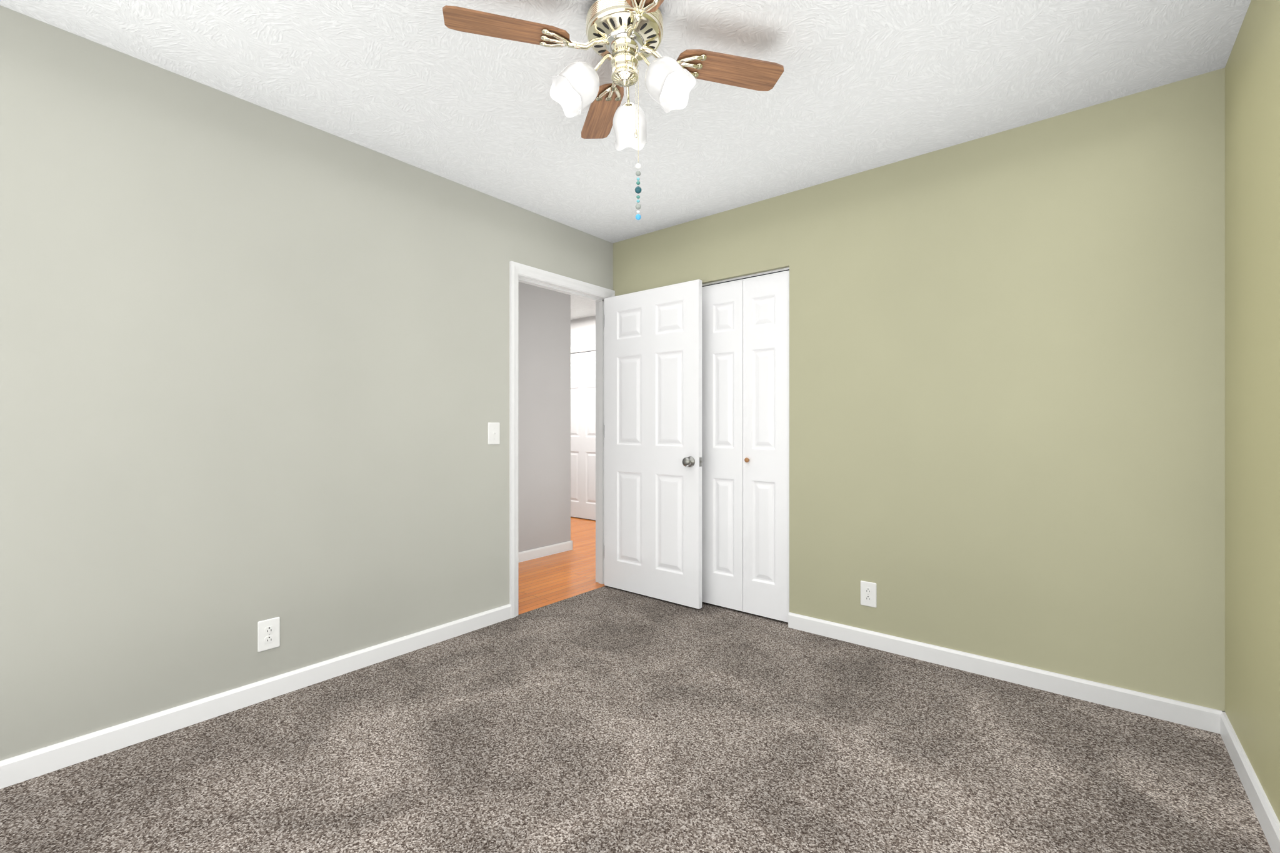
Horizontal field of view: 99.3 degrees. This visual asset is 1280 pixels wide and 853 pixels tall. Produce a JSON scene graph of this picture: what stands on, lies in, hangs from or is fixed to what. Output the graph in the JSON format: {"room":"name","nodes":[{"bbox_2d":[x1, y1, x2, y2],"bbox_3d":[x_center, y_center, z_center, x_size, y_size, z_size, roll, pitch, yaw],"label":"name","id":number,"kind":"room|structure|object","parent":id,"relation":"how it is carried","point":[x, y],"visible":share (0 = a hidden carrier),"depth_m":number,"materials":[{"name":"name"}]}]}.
{"room":"empty bedroom","nodes":[
{"label":"empty bedroom","id":0,"kind":"room"},
{"bbox_2d":[0,5,613,761],"bbox_3d":[-1.323,-0.095,2.631,0.120,2.450,3.420,0,0,39],"label":"wall","id":1,"kind":"structure","parent":0,"point":[254,359],"depth_m":2.13,"materials":[{"name":"paint"}]},
{"bbox_2d":[0,603,511,789],"bbox_3d":[-1.522,1.089,2.283,0.014,0.082,2.390,0,0,39],"label":"baseboard","id":2,"kind":"structure","parent":1,"relation":"attached to","point":[20,768],"depth_m":2.12,"materials":[{"name":"white wood"}]},
{"bbox_2d":[257,616,279,652],"bbox_3d":[-1.543,0.865,2.262,0.007,0.125,0.079,0,0,39],"label":"outlet","id":3,"kind":"object","parent":1,"relation":"attached to","point":[268,630],"visible":1,"depth_m":2.26,"materials":[{"name":"white plastic"}]},
{"bbox_2d":[488,422,499,444],"bbox_3d":[-0.834,0.040,3.122,0.017,0.125,0.079,0,0,39],"label":"light switch","id":4,"kind":"object","parent":1,"relation":"attached to","point":[494,428],"visible":1,"depth_m":3.12,"materials":[{"name":"white plastic"}]},
{"bbox_2d":[509,261,614,618],"bbox_3d":[-0.471,0.077,3.565,0.018,2.105,0.925,0,0,39],"label":"door frame","id":5,"kind":"structure","parent":1,"relation":"attached to","point":[515,269],"depth_m":3.23,"materials":[{"name":"white wood"}]},
{"bbox_2d":[518,274,606,584],"bbox_3d":[-0.526,0.100,3.610,0.124,2.060,0.835,0,0,39],"label":"door jamb","id":6,"kind":"object","parent":1,"relation":"attached to","point":[599,300],"depth_m":3.91,"materials":[{"name":"white wood"}]},
{"bbox_2d":[518,281,570,552],"bbox_3d":[-2.537,-0.095,4.702,2.580,2.450,2.850,0,0,39],"label":"wall","id":7,"kind":"structure","parent":0,"point":[544,314],"depth_m":4.73,"materials":[{"name":"grey paint"}]},
{"bbox_2d":[518,540,572,562],"bbox_3d":[-1.528,1.089,3.886,0.014,0.082,2.864,0,0,39],"label":"baseboard","id":8,"kind":"structure","parent":7,"relation":"attached to","point":[533,554],"depth_m":4.73,"materials":[{"name":"white wood"}]},
{"bbox_2d":[518,516,605,614],"bbox_3d":[-1.803,1.180,4.889,3.720,0.100,4.310,0,0,39],"label":"floor","id":9,"kind":"structure","parent":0,"point":[543,581],"depth_m":4.18,"materials":[{"name":"orange wood"}]},
{"bbox_2d":[570,315,595,347],"bbox_3d":[-0.477,-0.095,6.512,3.720,2.450,0.120,0,0,39],"label":"wall","id":10,"kind":"structure","parent":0,"point":[582,330],"depth_m":6.61,"materials":[{"name":"white paint"}]},
{"bbox_2d":[570,351,595,519],"bbox_3d":[-0.713,0.108,6.625,0.804,2.020,0.097,0,0,39],"label":"hall door","id":11,"kind":"structure","parent":10,"relation":"in","point":[582,364],"depth_m":6.62,"materials":[{"name":"white wood"}]},
{"bbox_2d":[570,344,595,520],"bbox_3d":[-0.680,0.077,6.666,0.940,2.105,0.138,0,0,39],"label":"door frame","id":12,"kind":"structure","parent":10,"relation":"attached to","point":[589,348],"depth_m":6.60,"materials":[{"name":"white wood"}]},
{"bbox_2d":[0,0,1251,319],"bbox_3d":[-0.900,-1.370,3.506,6.870,0.100,5.310,0,0,39],"label":"ceiling","id":13,"kind":"structure","parent":0,"point":[863,85],"depth_m":2.04,"materials":[{"name":"white paint"}]},
{"bbox_2d":[442,0,783,219],"bbox_3d":[-0.049,-0.985,1.728,0.931,0.671,0.931,0,0,39],"label":"ceiling fan","id":14,"kind":"object","parent":13,"relation":"hanging from","point":[624,33],"depth_m":1.69,"materials":[{"name":"brown wood"}]},
{"bbox_2d":[0,585,1272,852],"bbox_3d":[-0.019,1.180,1.643,3.150,0.100,3.540,0,0,39],"label":"floor","id":15,"kind":"structure","parent":0,"point":[605,719],"depth_m":1.81,"materials":[{"name":"grey carpet"}]},
{"bbox_2d":[613,67,1224,711],"bbox_3d":[1.016,-0.095,3.005,3.270,2.450,0.120,0,0,39],"label":"wall","id":16,"kind":"structure","parent":0,"point":[1007,348],"depth_m":2.39,"materials":[{"name":"paint"}]},
{"bbox_2d":[603,279,701,608],"bbox_3d":[0.065,0.108,3.595,0.810,2.020,0.159,0,0,39],"label":"door","id":17,"kind":"structure","parent":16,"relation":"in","point":[652,426],"depth_m":3.55,"materials":[{"name":"white wood"}]},
{"bbox_2d":[701,266,789,622],"bbox_3d":[0.388,0.103,3.473,1.211,2.026,0.062,0,0,39],"label":"bifold door","id":18,"kind":"structure","parent":16,"relation":"in","point":[745,318],"depth_m":3.27,"materials":[{"name":"white painted wood"}]},
{"bbox_2d":[860,580,876,608],"bbox_3d":[1.173,0.862,2.795,0.079,0.125,0.007,0,0,39],"label":"wall outlet","id":19,"kind":"object","parent":16,"relation":"attached to","point":[868,589],"visible":1,"depth_m":2.79,"materials":[{"name":"white plastic"}]},
{"bbox_2d":[788,612,1224,733],"bbox_3d":[1.493,1.089,2.529,1.690,0.082,0.014,0,0,39],"label":"baseboard","id":20,"kind":"structure","parent":16,"relation":"attached to","point":[1190,715],"depth_m":2.37,"materials":[{"name":"white wood"}]},
{"bbox_2d":[1225,0,1279,822],"bbox_3d":[1.116,-0.095,0.638,0.120,2.450,3.420,0,0,39],"label":"wall","id":21,"kind":"structure","parent":0,"point":[1252,67],"depth_m":1.68,"materials":[{"name":"paint"}]},
{"bbox_2d":[1220,710,1279,852],"bbox_3d":[1.102,1.089,0.727,0.014,0.082,3.300,0,0,39],"label":"baseboard","id":22,"kind":"structure","parent":21,"relation":"attached to","point":[1269,823],"depth_m":1.63,"materials":[{"name":"white wood"}]}
]}

